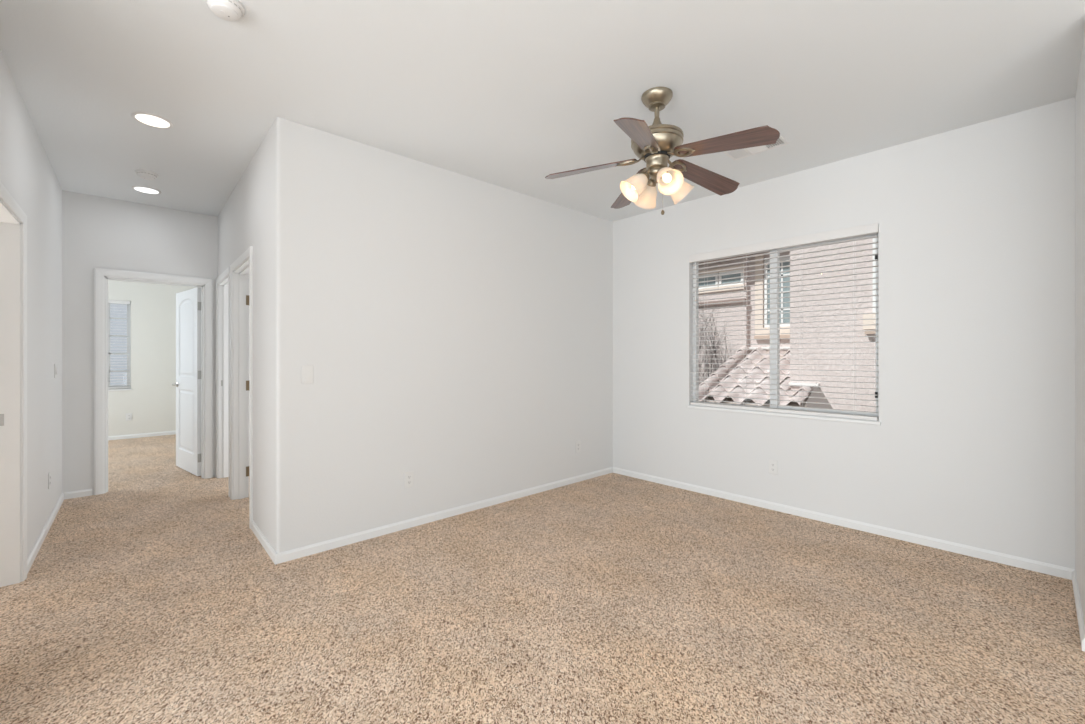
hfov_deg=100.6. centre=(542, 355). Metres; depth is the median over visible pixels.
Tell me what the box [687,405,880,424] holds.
trim
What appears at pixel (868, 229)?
window blind
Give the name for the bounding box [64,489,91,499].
baseboard
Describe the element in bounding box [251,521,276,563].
baseboard
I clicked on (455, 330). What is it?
wall
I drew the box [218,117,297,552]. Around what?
wall
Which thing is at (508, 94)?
ceiling
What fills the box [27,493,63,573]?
baseboard
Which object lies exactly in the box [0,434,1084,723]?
floor
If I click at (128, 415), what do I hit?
power outlet
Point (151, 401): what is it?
wall
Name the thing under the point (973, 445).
wall
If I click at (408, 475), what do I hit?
power outlet
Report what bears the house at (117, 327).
on the ground
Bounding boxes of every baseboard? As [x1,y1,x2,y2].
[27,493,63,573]
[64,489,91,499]
[108,431,175,439]
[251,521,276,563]
[275,467,612,564]
[613,467,1074,579]
[1072,570,1084,651]
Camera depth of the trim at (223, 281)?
4.68 m
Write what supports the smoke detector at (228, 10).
attached to the ceiling
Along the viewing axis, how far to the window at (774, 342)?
3.78 m
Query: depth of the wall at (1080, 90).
2.28 m
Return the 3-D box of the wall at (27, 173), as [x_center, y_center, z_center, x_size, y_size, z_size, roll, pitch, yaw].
[-4.194,-0.099,1.598,3.125,2.733,3.598,0,0,-42]
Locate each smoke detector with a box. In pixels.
[135,169,157,179]
[204,0,244,20]
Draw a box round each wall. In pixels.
[0,49,61,557]
[62,190,217,494]
[108,280,195,435]
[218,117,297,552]
[298,123,612,547]
[613,97,1074,568]
[1075,29,1084,624]
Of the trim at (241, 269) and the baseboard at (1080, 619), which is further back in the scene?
the trim at (241, 269)
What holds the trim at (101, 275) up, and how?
attached to the wall at (98, 232)
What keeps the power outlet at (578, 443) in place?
attached to the wall at (455, 330)
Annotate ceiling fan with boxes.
[545,86,779,214]
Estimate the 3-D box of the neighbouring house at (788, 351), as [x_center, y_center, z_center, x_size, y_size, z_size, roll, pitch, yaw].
[5.540,0.218,7.037,4.340,8.300,13.000,0,0,-42]
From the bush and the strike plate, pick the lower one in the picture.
the strike plate
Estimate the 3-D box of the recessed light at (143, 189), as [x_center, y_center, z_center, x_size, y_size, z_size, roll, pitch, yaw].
[-3.493,-1.462,3.977,0.200,0.006,0.200,0,0,-42]
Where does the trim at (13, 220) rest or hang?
attached to the wall at (27, 173)
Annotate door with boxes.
[172,287,200,475]
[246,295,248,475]
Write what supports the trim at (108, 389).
attached to the wall at (151, 401)
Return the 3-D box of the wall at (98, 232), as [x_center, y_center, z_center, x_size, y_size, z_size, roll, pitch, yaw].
[-3.682,-0.099,4.565,7.668,2.733,0.115,0,0,-42]
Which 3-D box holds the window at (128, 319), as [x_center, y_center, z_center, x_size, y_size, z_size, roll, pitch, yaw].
[-6.860,-0.172,6.614,1.205,1.350,0.055,0,0,-42]
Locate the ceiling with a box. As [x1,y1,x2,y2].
[0,0,1084,221]
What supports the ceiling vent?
in the ceiling
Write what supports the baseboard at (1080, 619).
attached to the wall at (1080, 90)
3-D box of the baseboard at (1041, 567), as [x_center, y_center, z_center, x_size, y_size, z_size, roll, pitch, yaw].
[1.889,1.238,3.724,0.013,0.060,3.254,0,0,-44]
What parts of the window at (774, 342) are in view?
glass pane, sash frame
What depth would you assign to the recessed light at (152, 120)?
2.80 m
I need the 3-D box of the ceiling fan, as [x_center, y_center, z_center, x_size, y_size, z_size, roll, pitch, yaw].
[0.680,-1.126,2.505,1.209,0.678,1.178,0,0,-42]
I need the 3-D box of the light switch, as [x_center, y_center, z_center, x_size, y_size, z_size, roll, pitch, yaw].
[-3.911,0.118,3.622,0.012,0.115,0.070,0,0,-42]
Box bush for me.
[699,299,731,383]
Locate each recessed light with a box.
[131,112,173,128]
[131,186,161,193]
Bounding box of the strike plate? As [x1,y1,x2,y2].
[0,414,3,425]
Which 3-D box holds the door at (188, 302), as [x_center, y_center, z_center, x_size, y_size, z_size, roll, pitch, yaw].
[-3.891,0.270,4.948,0.768,1.973,0.150,0,0,38]
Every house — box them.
[110,304,126,385]
[699,238,875,411]
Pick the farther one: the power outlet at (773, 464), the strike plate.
the power outlet at (773, 464)
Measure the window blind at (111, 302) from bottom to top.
1.335 m
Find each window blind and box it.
[108,300,129,388]
[689,223,878,420]
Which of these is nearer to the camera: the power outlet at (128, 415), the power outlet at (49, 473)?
the power outlet at (49, 473)
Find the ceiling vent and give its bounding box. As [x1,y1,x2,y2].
[723,134,789,160]
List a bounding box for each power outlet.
[48,472,50,488]
[126,413,131,420]
[405,471,412,487]
[576,441,580,452]
[769,460,777,474]
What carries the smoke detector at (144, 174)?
attached to the ceiling
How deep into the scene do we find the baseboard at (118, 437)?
7.02 m
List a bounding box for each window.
[108,301,130,388]
[693,233,878,415]
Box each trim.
[0,181,26,586]
[94,268,212,494]
[108,389,131,390]
[216,267,229,496]
[230,246,252,528]
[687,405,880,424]
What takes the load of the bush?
on the ground
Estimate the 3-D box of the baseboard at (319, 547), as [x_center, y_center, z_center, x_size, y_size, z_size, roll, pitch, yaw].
[-0.430,1.238,3.828,3.236,0.060,0.013,0,0,-42]

